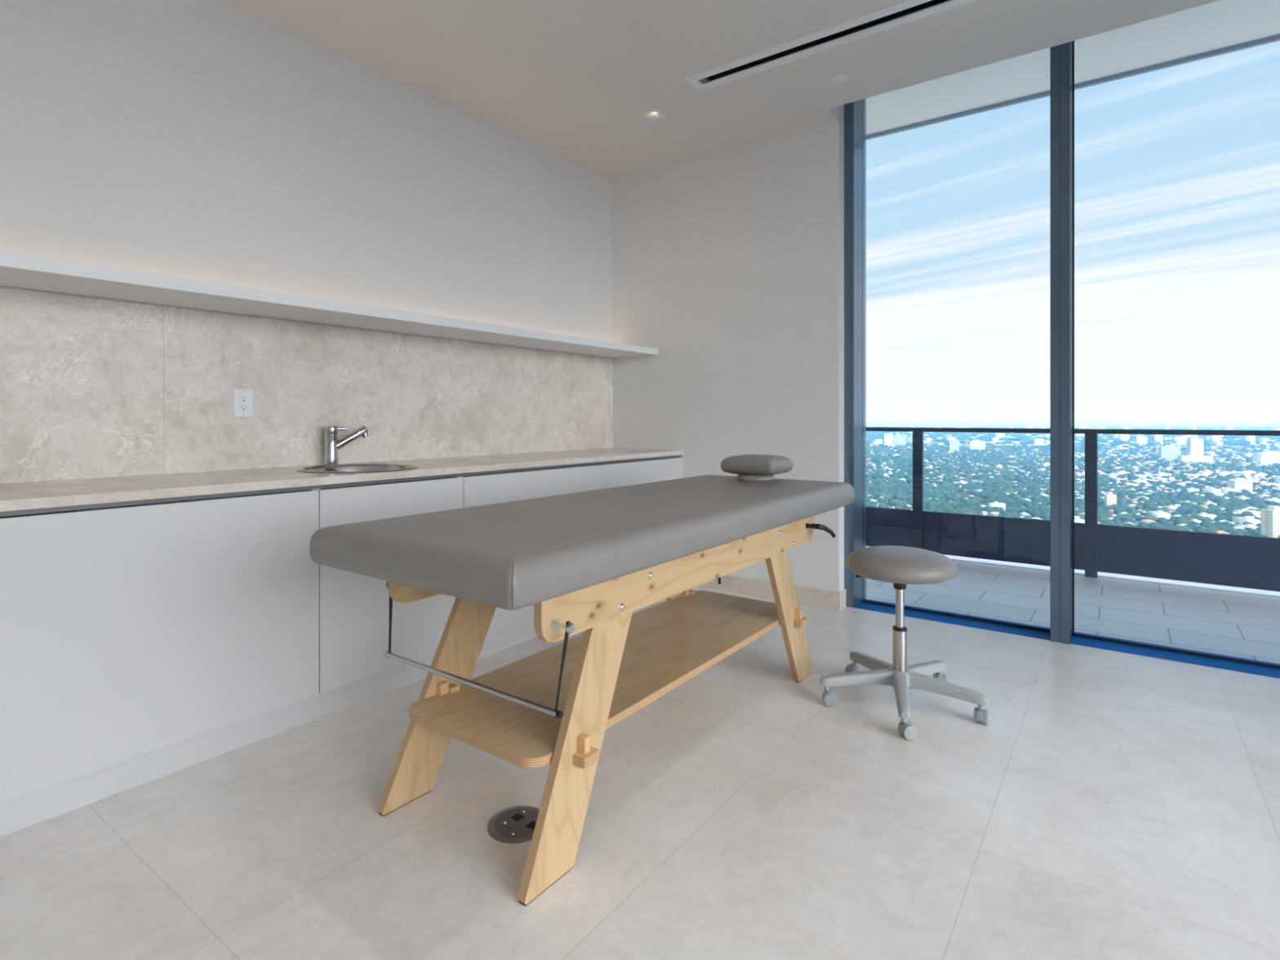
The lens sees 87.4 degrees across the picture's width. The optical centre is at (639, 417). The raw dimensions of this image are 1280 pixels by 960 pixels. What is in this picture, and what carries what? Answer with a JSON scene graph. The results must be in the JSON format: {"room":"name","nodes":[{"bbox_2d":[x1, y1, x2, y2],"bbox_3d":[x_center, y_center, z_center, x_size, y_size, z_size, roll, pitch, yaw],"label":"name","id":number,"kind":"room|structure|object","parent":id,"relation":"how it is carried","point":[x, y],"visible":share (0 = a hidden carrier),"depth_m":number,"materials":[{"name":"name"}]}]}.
{"room":"massage room","nodes":[
{"label":"massage room","id":0,"kind":"room"},
{"bbox_2d":[0,0,611,357],"bbox_3d":[-2.091,-0.315,2.563,0.150,2.930,6.410,0,0,36],"label":"wall","id":1,"kind":"structure","parent":0,"point":[208,140],"depth_m":3.01,"materials":[{"name":"paint"}]},
{"bbox_2d":[0,286,613,484],"bbox_3d":[-2.009,-0.112,2.536,0.010,0.672,6.157,0,0,36],"label":"backsplash","id":2,"kind":"structure","parent":1,"relation":"attached to","point":[91,387],"depth_m":2.94,"materials":[{"name":"stone"}]},
{"bbox_2d":[233,388,253,417],"bbox_3d":[-1.725,-0.066,2.913,0.009,0.121,0.079,0,0,36],"label":"wall outlet","id":3,"kind":"object","parent":2,"relation":"attached to","point":[242,398],"visible":1,"depth_m":2.91,"materials":[{"name":"white plastic"}]},
{"bbox_2d":[0,250,657,358],"bbox_3d":[-1.843,-0.473,2.415,0.425,0.046,6.160,0,0,36],"label":"wall shelf","id":4,"kind":"object","parent":1,"relation":"attached to","point":[17,270],"visible":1,"depth_m":2.69,"materials":[{"name":"white paint"}]},
{"bbox_2d":[0,586,1279,959],"bbox_3d":[0.612,1.210,0.609,6.820,0.120,6.405,0,0,36],"label":"floor","id":5,"kind":"structure","parent":0,"point":[1108,805],"depth_m":1.83,"materials":[{"name":"tile"}]},
{"bbox_2d":[0,485,319,803],"bbox_3d":[-2.094,0.653,1.883,0.636,0.794,2.104,0,0,36],"label":"base cabinet","id":6,"kind":"object","parent":5,"relation":"on","point":[129,629],"visible":0.91,"depth_m":2.10,"materials":[{"name":"white laminate"}]},
{"bbox_2d":[0,448,684,511],"bbox_3d":[-1.754,0.240,2.351,0.645,0.030,6.160,0,0,36],"label":"countertop","id":7,"kind":"structure","parent":6,"relation":"on","point":[60,493],"depth_m":2.51,"materials":[{"name":"stone"}]},
{"bbox_2d":[296,463,418,489],"bbox_3d":[-1.251,0.303,2.987,0.500,0.167,0.500,0,0,36],"label":"sink","id":8,"kind":"object","parent":7,"relation":"in","point":[352,468],"visible":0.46,"depth_m":3.14,"materials":[{"name":"silver metal"}]},
{"bbox_2d":[323,426,368,465],"bbox_3d":[-1.406,0.131,3.200,0.112,0.187,0.188,0,0,36],"label":"faucet","id":9,"kind":"object","parent":8,"relation":"on","point":[331,444],"visible":0.95,"depth_m":3.15,"materials":[{"name":"silver metal"}]},
{"bbox_2d":[0,620,537,836],"bbox_3d":[-1.553,1.100,2.206,0.100,0.100,6.160,0,0,36],"label":"plinth","id":10,"kind":"object","parent":5,"relation":"on","point":[29,809],"visible":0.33,"depth_m":2.25,"materials":[{"name":"grey paint"}]},
{"bbox_2d":[316,473,462,693],"bbox_3d":[-1.277,0.653,3.015,0.636,0.794,0.687,0,0,36],"label":"base cabinet","id":11,"kind":"object","parent":5,"relation":"on","point":[354,607],"visible":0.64,"depth_m":2.73,"materials":[{"name":"grey paint"}]},
{"bbox_2d":[487,805,539,843],"bbox_3d":[-0.344,1.147,1.895,0.172,0.006,0.172,0,0,36],"label":"box","id":12,"kind":"object","parent":5,"relation":"on","point":[513,824],"visible":0.77,"depth_m":1.88,"materials":[{"name":"grey"}]},
{"bbox_2d":[460,454,684,635],"bbox_3d":[-0.515,0.653,4.072,0.636,0.794,1.919,0,0,36],"label":"base cabinet","id":13,"kind":"object","parent":5,"relation":"on","point":[495,486],"depth_m":3.58,"materials":[{"name":"grey paint"}]},
{"bbox_2d":[309,474,854,906],"bbox_3d":[0.054,0.724,2.531,0.841,0.852,2.212,0,0,36],"label":"massage table","id":14,"kind":"object","parent":5,"relation":"on","point":[585,561],"visible":1,"depth_m":1.95,"materials":[{"name":"grey leather"}]},
{"bbox_2d":[310,474,854,610],"bbox_3d":[0.046,0.355,2.536,0.823,0.114,2.212,0,0,36],"label":"cushion","id":15,"kind":"object","parent":14,"relation":"on","point":[512,555],"depth_m":1.83,"materials":[{"name":"grey leather"}]},
{"bbox_2d":[408,590,780,768],"bbox_3d":[0.010,0.862,2.487,0.543,0.024,1.675,0,0,36],"label":"shelf","id":16,"kind":"object","parent":14,"relation":"attached to","point":[668,643],"depth_m":2.20,"materials":[{"name":"brown wood"}]},
{"bbox_2d":[720,453,792,481],"bbox_3d":[0.568,0.238,3.253,0.280,0.120,0.250,0,0,36],"label":"headrest cover","id":17,"kind":"object","parent":14,"relation":"on","point":[750,467],"visible":1,"depth_m":3.16,"materials":[{"name":"grey leather"}]},
{"bbox_2d":[819,545,989,740],"bbox_3d":[1.063,0.840,2.682,0.598,0.619,0.628,0,0,36],"label":"stool","id":18,"kind":"object","parent":5,"relation":"on","point":[900,566],"visible":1,"depth_m":2.62,"materials":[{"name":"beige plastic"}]},
{"bbox_2d":[220,0,1219,181],"bbox_3d":[0.675,-1.965,0.697,6.820,0.370,6.620,0,0,36],"label":"ceiling","id":19,"kind":"structure","parent":0,"point":[574,81],"depth_m":3.28,"materials":[{"name":"paint"}]},
{"bbox_2d":[641,108,666,120],"bbox_3d":[0.082,-1.800,3.928,0.104,0.049,0.104,0,0,36],"label":"recessed light","id":20,"kind":"object","parent":19,"relation":"in","point":[655,113],"visible":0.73,"depth_m":3.94,"materials":[{"name":"white plastic"}]},
{"bbox_2d":[684,0,976,91],"bbox_3d":[1.431,-1.839,2.741,2.837,0.131,0.166,0,0,36],"label":"ceiling vent","id":21,"kind":"object","parent":19,"relation":"in","point":[906,11],"visible":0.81,"depth_m":3.15,"materials":[{"name":"white plastic"}]},
{"bbox_2d":[831,74,848,83],"bbox_3d":[1.050,-1.777,3.511,0.084,0.008,0.084,0,0,36],"label":"sprinkler cover","id":22,"kind":"object","parent":19,"relation":"attached to","point":[841,78],"visible":1,"depth_m":3.50,"materials":[{"name":"white plastic"}]},
{"bbox_2d":[611,121,844,591],"bbox_3d":[0.526,-0.315,4.578,1.736,2.930,0.120,0,0,36],"label":"wall","id":23,"kind":"structure","parent":0,"point":[729,264],"depth_m":4.39,"materials":[{"name":"paint"}]},
{"bbox_2d":[698,574,845,609],"bbox_3d":[0.783,1.097,4.369,1.098,0.105,0.106,0,0,36],"label":"baseboard","id":24,"kind":"structure","parent":23,"relation":"attached to","point":[805,595],"depth_m":4.27,"materials":[{"name":"stone"}]},
{"bbox_3d":[0.280,-0.550,4.916,12.700,4.000,0.200,0,0,36],"label":"wall","id":25,"kind":"structure","parent":0,"visible":0},
{"bbox_2d":[844,41,1071,644],"bbox_3d":[1.780,-0.475,3.836,1.164,3.250,0.235,0,0,36],"label":"window","id":26,"kind":"structure","parent":25,"relation":"in","point":[855,113],"depth_m":3.49,"materials":[{"name":"grey metal"}]},
{"bbox_2d":[1070,40,1279,678],"bbox_3d":[3.003,-0.475,2.963,1.878,3.250,0.220,0,0,36],"label":"window","id":27,"kind":"structure","parent":25,"relation":"in","point":[1165,652],"depth_m":3.40,"materials":[{"name":"grey metal"}]},
{"label":"outside","id":28,"kind":"structure","parent":0,"visible":0},
{"bbox_2d":[866,419,1279,532],"bbox_3d":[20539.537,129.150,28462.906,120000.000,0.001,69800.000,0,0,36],"label":"ground","id":29,"kind":"structure","parent":28,"point":[986,423],"depth_m":8883.94,"materials":[{"name":"white"}]},
{"bbox_2d":[883,434,892,446],"bbox_3d":[1111.111,101.150,3000.000,34.000,56.000,24.000,0,0,13],"label":"tower block","id":30,"kind":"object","parent":29,"relation":"on","point":[887,438],"visible":0.82,"depth_m":2988.85,"materials":[{"name":"grey concrete"}]},
{"bbox_2d":[892,434,906,445],"bbox_3d":[1180.645,102.150,3050.000,56.000,54.000,24.000,0,0,30],"label":"tower block","id":31,"kind":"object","parent":29,"relation":"on","point":[898,439],"visible":0.82,"depth_m":3038.89,"materials":[{"name":"grey concrete"}]},
{"bbox_2d":[949,438,959,452],"bbox_3d":[1173.835,103.150,2500.000,32.000,52.000,24.000,0,0,24],"label":"tower block","id":32,"kind":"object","parent":29,"relation":"on","point":[953,444],"visible":0.82,"depth_m":2489.97,"materials":[{"name":"grey concrete"}]},
{"bbox_2d":[969,440,985,450],"bbox_3d":[1310.872,107.150,2600.000,52.000,44.000,24.000,0,0,30],"label":"tower block","id":33,"kind":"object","parent":29,"relation":"on","point":[980,445],"visible":0.82,"depth_m":2589.16,"materials":[{"name":"grey concrete"}]},
{"bbox_2d":[989,511,999,515],"bbox_3d":[469.959,126.868,887.011,12.812,4.565,7.942,0,0,11],"label":"house","id":34,"kind":"structure","parent":29,"relation":"on","point":[996,513],"depth_m":884.37,"materials":[{"name":"grey"}]},
{"bbox_2d":[988,501,1005,511],"bbox_3d":[497.533,122.916,933.239,18.680,12.469,11.444,0,0,12],"label":"house","id":35,"kind":"structure","parent":29,"relation":"on","point":[995,504],"depth_m":928.39,"materials":[{"name":"grey"}]},
{"bbox_2d":[1018,511,1029,516],"bbox_3d":[506.407,126.697,881.954,9.985,4.907,13.090,0,0,14],"label":"house","id":36,"kind":"structure","parent":29,"relation":"on","point":[1024,513],"depth_m":877.27,"materials":[{"name":"grey"}]},
{"bbox_2d":[866,480,1279,527],"bbox_3d":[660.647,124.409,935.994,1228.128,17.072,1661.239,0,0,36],"label":"trees","id":37,"kind":"object","parent":29,"relation":"on","point":[945,493],"visible":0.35,"depth_m":985.86,"materials":[{"name":"green plant"}]},
{"bbox_2d":[866,444,1279,485],"bbox_3d":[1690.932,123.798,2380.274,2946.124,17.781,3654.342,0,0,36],"label":"cityscape","id":38,"kind":"object","parent":29,"relation":"on","point":[904,464],"visible":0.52,"depth_m":1750.21,"materials":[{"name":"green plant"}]},
{"bbox_2d":[866,426,1279,445],"bbox_3d":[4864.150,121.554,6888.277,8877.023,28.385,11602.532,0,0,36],"label":"city skyline","id":39,"kind":"object","parent":29,"relation":"on","point":[1025,440],"visible":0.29,"depth_m":4077.31,"materials":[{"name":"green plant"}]},
{"bbox_2d":[866,422,1279,497],"bbox_3d":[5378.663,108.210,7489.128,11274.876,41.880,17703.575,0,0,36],"label":"houses","id":40,"kind":"structure","parent":29,"relation":"on","point":[1181,440],"depth_m":1935.41,"materials":[{"name":"white painted plaster"},{"name":"concrete"},{"name":"roof tile"}]},
{"bbox_2d":[1074,517,1084,523],"bbox_3d":[522.616,124.133,801.697,12.885,10.033,24.300,0,0,14],"label":"house","id":41,"kind":"structure","parent":29,"relation":"on","point":[1076,519],"depth_m":793.32,"materials":[{"name":"grey"}]},
{"bbox_2d":[1104,491,1116,506],"bbox_3d":[674.408,117.650,960.000,12.000,23.000,16.000,0,0,24],"label":"tower block","id":42,"kind":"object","parent":29,"relation":"on","point":[1110,499],"visible":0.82,"depth_m":954.13,"materials":[{"name":"grey concrete"}]},
{"bbox_2d":[1127,504,1136,507],"bbox_3d":[700.121,125.823,950.603,13.662,6.655,10.661,0,0,13],"label":"house","id":43,"kind":"structure","parent":29,"relation":"on","point":[1128,505],"depth_m":947.40,"materials":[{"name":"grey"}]},
{"bbox_2d":[1135,435,1147,445],"bbox_3d":[2322.222,104.650,3100.000,40.000,49.000,28.000,0,0,30],"label":"tower block","id":44,"kind":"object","parent":29,"relation":"on","point":[1140,439],"visible":0.82,"depth_m":3090.51,"materials":[{"name":"grey concrete"}]},
{"bbox_2d":[1134,495,1149,500],"bbox_3d":[771.175,124.376,1027.457,12.903,9.547,17.499,0,0,15],"label":"house","id":45,"kind":"structure","parent":29,"relation":"on","point":[1136,497],"depth_m":1027.89,"materials":[{"name":"grey"}]},
{"bbox_2d":[1137,524,1149,528],"bbox_3d":[567.069,124.640,753.764,10.252,10.125,11.509,0,0,5],"label":"tree","id":46,"kind":"object","parent":29,"relation":"on","point":[1145,526],"visible":0.35,"depth_m":752.20,"materials":[{"name":"green plant"}]},
{"bbox_2d":[1138,519,1155,523],"bbox_3d":[612.807,125.897,807.745,14.931,6.506,9.562,0,0,14],"label":"house","id":47,"kind":"structure","parent":29,"relation":"on","point":[1145,520],"depth_m":805.03,"materials":[{"name":"grey"}]},
{"bbox_2d":[1147,522,1159,528],"bbox_3d":[582.109,124.900,760.158,13.142,13.337,13.813,0,0,8],"label":"tree","id":48,"kind":"object","parent":29,"relation":"on","point":[1152,525],"visible":0.42,"depth_m":756.44,"materials":[{"name":"green plant"}]},
{"bbox_2d":[1153,525,1160,528],"bbox_3d":[582.517,125.310,754.119,11.076,8.621,9.867,0,0,-32],"label":"tree","id":49,"kind":"object","parent":29,"relation":"on","point":[1154,526],"visible":0.36,"depth_m":751.65,"materials":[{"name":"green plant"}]},
{"bbox_2d":[1154,434,1163,444],"bbox_3d":[2554.838,101.150,3300.000,32.000,56.000,28.000,0,0,30],"label":"tower block","id":50,"kind":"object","parent":29,"relation":"on","point":[1157,437],"visible":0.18,"depth_m":3286.62,"materials":[{"name":"grey concrete"}]},
{"bbox_2d":[1147,510,1170,519],"bbox_3d":[666.512,123.944,860.078,15.084,10.412,23.685,0,0,12],"label":"house","id":51,"kind":"structure","parent":29,"relation":"on","point":[1157,513],"depth_m":851.94,"materials":[{"name":"grey"}]},
{"bbox_2d":[1152,515,1166,519],"bbox_3d":[658.616,126.514,849.799,9.972,5.271,13.748,0,0,11],"label":"house","id":52,"kind":"structure","parent":29,"relation":"on","point":[1155,517],"depth_m":847.69,"materials":[{"name":"grey"}]},
{"bbox_2d":[1163,524,1174,529],"bbox_3d":[586.672,124.000,739.824,12.537,11.771,13.613,0,0,-38],"label":"tree","id":53,"kind":"object","parent":29,"relation":"on","point":[1169,527],"visible":0.36,"depth_m":739.28,"materials":[{"name":"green plant"}]},
{"bbox_2d":[1159,444,1180,459],"bbox_3d":[1621.386,106.150,2050.000,48.000,46.000,24.000,0,0,24],"label":"tower block","id":54,"kind":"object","parent":29,"relation":"on","point":[1168,451],"visible":0.82,"depth_m":2040.96,"materials":[{"name":"grey concrete"}]},
{"bbox_2d":[1162,505,1177,511],"bbox_3d":[732.514,124.762,924.445,10.355,8.775,19.287,0,0,10],"label":"house","id":55,"kind":"structure","parent":29,"relation":"on","point":[1170,507],"depth_m":919.60,"materials":[{"name":"grey"}]},
{"bbox_2d":[1173,524,1184,530],"bbox_3d":[592.612,123.560,737.632,12.762,12.105,13.034,0,0,-30],"label":"tree","id":56,"kind":"object","parent":29,"relation":"on","point":[1177,526],"visible":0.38,"depth_m":734.24,"materials":[{"name":"green plant"}]},
{"bbox_2d":[1187,523,1195,528],"bbox_3d":[629.194,124.595,761.618,10.116,10.410,10.985,0,0,20],"label":"tree","id":57,"kind":"object","parent":29,"relation":"on","point":[1192,525],"visible":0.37,"depth_m":760.23,"materials":[{"name":"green plant"}]},
{"bbox_2d":[1186,436,1203,455],"bbox_3d":[1575.388,91.150,1900.000,30.000,76.000,24.000,0,0,19],"label":"tower block","id":58,"kind":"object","parent":29,"relation":"on","point":[1194,444],"visible":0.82,"depth_m":1890.58,"materials":[{"name":"grey concrete"}]},
{"bbox_2d":[1188,519,1201,522],"bbox_3d":[672.008,125.826,809.627,11.195,6.647,13.387,0,0,11],"label":"house","id":59,"kind":"structure","parent":29,"relation":"on","point":[1192,520],"depth_m":808.28,"materials":[{"name":"grey"}]},
{"bbox_2d":[1177,453,1213,462],"bbox_3d":[1542.222,115.150,1860.000,72.000,28.000,28.000,0,0,19],"label":"tower block","id":60,"kind":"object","parent":29,"relation":"on","point":[1193,458],"visible":0.82,"depth_m":1849.94,"materials":[{"name":"grey concrete"}]},
{"bbox_2d":[1191,524,1206,529],"bbox_3d":[629.962,125.046,753.841,14.198,9.535,13.797,0,0,-4],"label":"tree","id":61,"kind":"object","parent":29,"relation":"on","point":[1196,526],"visible":0.36,"depth_m":751.84,"materials":[{"name":"green plant"}]},
{"bbox_2d":[1194,525,1206,532],"bbox_3d":[619.146,124.276,740.278,10.219,11.141,11.097,0,0,-21],"label":"tree","id":62,"kind":"object","parent":29,"relation":"on","point":[1199,529],"visible":0.56,"depth_m":737.20,"materials":[{"name":"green plant"}]},
{"bbox_2d":[1193,512,1217,519],"bbox_3d":[708.494,123.952,839.530,20.358,10.397,9.966,0,0,19],"label":"house","id":63,"kind":"structure","parent":29,"relation":"on","point":[1212,517],"depth_m":835.67,"materials":[{"name":"grey"}]},
{"bbox_2d":[1202,501,1217,506],"bbox_3d":[825.604,124.990,971.941,11.796,8.320,15.305,0,0,13],"label":"house","id":64,"kind":"structure","parent":29,"relation":"on","point":[1206,503],"depth_m":966.56,"materials":[{"name":"grey"}]},
{"bbox_2d":[1204,526,1218,531],"bbox_3d":[634.392,124.870,742.915,12.708,9.945,13.077,0,0,-6],"label":"tree","id":65,"kind":"object","parent":29,"relation":"on","point":[1212,528],"visible":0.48,"depth_m":740.00,"materials":[{"name":"green plant"}]},
{"bbox_2d":[1213,524,1226,532],"bbox_3d":[648.687,124.104,749.758,12.951,10.926,13.227,0,0,-26],"label":"tree","id":66,"kind":"object","parent":29,"relation":"on","point":[1221,527],"visible":0.51,"depth_m":745.08,"materials":[{"name":"green plant"}]},
{"bbox_2d":[1215,530,1230,533],"bbox_3d":[631.196,125.659,727.383,11.893,6.982,11.596,0,0,12],"label":"house","id":67,"kind":"structure","parent":29,"relation":"on","point":[1217,531],"depth_m":723.92,"materials":[{"name":"grey"}]},
{"bbox_2d":[1225,525,1235,533],"bbox_3d":[659.780,125.294,751.580,12.496,8.350,12.236,0,0,41],"label":"tree","id":68,"kind":"object","parent":29,"relation":"on","point":[1228,528],"visible":0.51,"depth_m":747.26,"materials":[{"name":"green plant"}]},
{"bbox_2d":[1231,526,1242,531],"bbox_3d":[682.120,126.413,763.083,11.137,5.474,13.745,0,0,11],"label":"house","id":69,"kind":"structure","parent":29,"relation":"on","point":[1234,527],"depth_m":761.44,"materials":[{"name":"grey"}]},
{"bbox_2d":[1231,532,1244,535],"bbox_3d":[618.992,123.934,693.775,13.081,11.295,12.808,0,0,-33],"label":"tree","id":70,"kind":"object","parent":29,"relation":"on","point":[1235,533],"visible":0.18,"depth_m":692.46,"materials":[{"name":"green plant"}]},
{"bbox_2d":[1227,477,1253,492],"bbox_3d":[1030.466,116.150,1150.000,26.000,26.000,20.000,0,0,13],"label":"tower block","id":71,"kind":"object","parent":29,"relation":"on","point":[1238,483],"visible":0.82,"depth_m":1141.94,"materials":[{"name":"grey concrete"}]},
{"bbox_2d":[1233,495,1250,499],"bbox_3d":[935.631,124.901,1040.699,9.955,8.499,19.709,0,0,8],"label":"house","id":72,"kind":"structure","parent":29,"relation":"on","point":[1242,497],"depth_m":1036.96,"materials":[{"name":"grey"}]},
{"bbox_2d":[1237,528,1248,533],"bbox_3d":[658.962,125.293,731.476,12.058,8.962,11.718,0,0,32],"label":"tree","id":73,"kind":"object","parent":29,"relation":"on","point":[1242,530],"visible":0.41,"depth_m":727.82,"materials":[{"name":"green plant"}]},
{"bbox_2d":[1232,508,1257,514],"bbox_3d":[795.137,124.254,879.244,21.873,9.793,11.506,0,0,12],"label":"house","id":74,"kind":"structure","parent":29,"relation":"on","point":[1242,510],"depth_m":877.70,"materials":[{"name":"grey"}]},
{"bbox_2d":[1231,515,1259,525],"bbox_3d":[716.308,122.706,791.698,13.050,12.887,25.234,0,0,10],"label":"house","id":75,"kind":"structure","parent":29,"relation":"on","point":[1241,520],"depth_m":787.34,"materials":[{"name":"grey"}]},
{"bbox_2d":[1233,524,1257,528],"bbox_3d":[692.009,124.924,761.049,15.989,8.451,23.525,0,0,9],"label":"house","id":76,"kind":"structure","parent":29,"relation":"on","point":[1251,526],"depth_m":759.03,"materials":[{"name":"white"}]},
{"bbox_2d":[1244,506,1258,509],"bbox_3d":[839.266,125.591,920.068,14.188,7.117,12.140,0,0,16],"label":"house","id":77,"kind":"structure","parent":29,"relation":"on","point":[1246,508],"depth_m":917.35,"materials":[{"name":"grey"}]},
{"bbox_2d":[1247,514,1260,518],"bbox_3d":[763.660,124.351,825.855,20.525,9.598,10.867,0,0,9],"label":"house","id":78,"kind":"structure","parent":29,"relation":"on","point":[1255,515],"depth_m":825.33,"materials":[{"name":"grey"}]},
{"bbox_2d":[1248,528,1260,535],"bbox_3d":[665.759,124.930,726.473,11.449,8.651,11.202,0,0,4],"label":"tree","id":79,"kind":"object","parent":29,"relation":"on","point":[1255,532],"visible":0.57,"depth_m":722.86,"materials":[{"name":"green plant"}]},
{"bbox_2d":[1256,493,1271,497],"bbox_3d":[989.469,124.616,1060.086,15.574,9.068,14.409,0,0,16],"label":"house","id":80,"kind":"structure","parent":29,"relation":"on","point":[1261,495],"depth_m":1058.71,"materials":[{"name":"grey"}]},
{"bbox_2d":[1253,450,1279,464],"bbox_3d":[1741.696,110.150,1850.000,80.000,38.000,24.000,0,0,-4],"label":"tower block","id":81,"kind":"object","parent":29,"relation":"on","point":[1270,457],"visible":0.84,"depth_m":1838.23,"materials":[{"name":"grey concrete"}]},
{"bbox_2d":[1260,505,1279,537],"bbox_3d":[664.038,110.650,700.000,16.000,37.000,16.000,0,0,7],"label":"tower block","id":82,"kind":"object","parent":29,"relation":"on","point":[1270,517],"visible":0.82,"depth_m":697.03,"materials":[{"name":"grey"}]},
{"bbox_2d":[1263,497,1279,502],"bbox_3d":[941.722,123.600,991.542,26.215,11.101,9.858,0,0,11],"label":"house","id":83,"kind":"structure","parent":29,"relation":"on","point":[1276,500],"depth_m":989.96,"materials":[{"name":"grey"}]},
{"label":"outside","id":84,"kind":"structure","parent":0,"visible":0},
{"bbox_2d":[866,560,1279,663],"bbox_3d":[4.199,1.280,3.256,21.000,0.240,1.655,0,0,36],"label":"floor","id":85,"kind":"structure","parent":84,"point":[1237,624],"depth_m":4.11,"materials":[{"name":"tile"}]},
{"bbox_2d":[866,426,1279,591],"bbox_3d":[4.669,0.620,3.907,21.000,1.080,0.060,0,0,36],"label":"balcony railing","id":86,"kind":"object","parent":85,"relation":"on","point":[1248,562],"visible":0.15,"depth_m":4.87,"materials":[{"name":"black metal"}]},
{"bbox_2d":[866,546,1279,597],"bbox_3d":[4.822,1.250,4.120,21.000,0.200,0.475,0,0,36],"label":"curb","id":87,"kind":"object","parent":85,"relation":"on","point":[1156,580],"depth_m":4.78,"materials":[{"name":"white"}]},
{"bbox_3d":[-1.646,-2.550,2.248,12.700,0.800,6.720,0,0,36],"label":"roof slab","id":88,"kind":"structure","parent":0,"visible":0},
{"bbox_2d":[866,0,1279,135],"bbox_3d":[4.201,-2.655,3.258,21.000,0.290,1.800,0,0,36],"label":"soffit","id":89,"kind":"structure","parent":88,"relation":"attached to","point":[1221,24],"depth_m":4.68,"materials":[{"name":"white paint"}]},
{"bbox_2d":[866,34,1279,140],"bbox_3d":[4.736,-2.655,4.000,21.000,0.350,0.030,0,0,36],"label":"fascia","id":90,"kind":"object","parent":89,"relation":"attached to","point":[1276,37],"depth_m":4.95,"materials":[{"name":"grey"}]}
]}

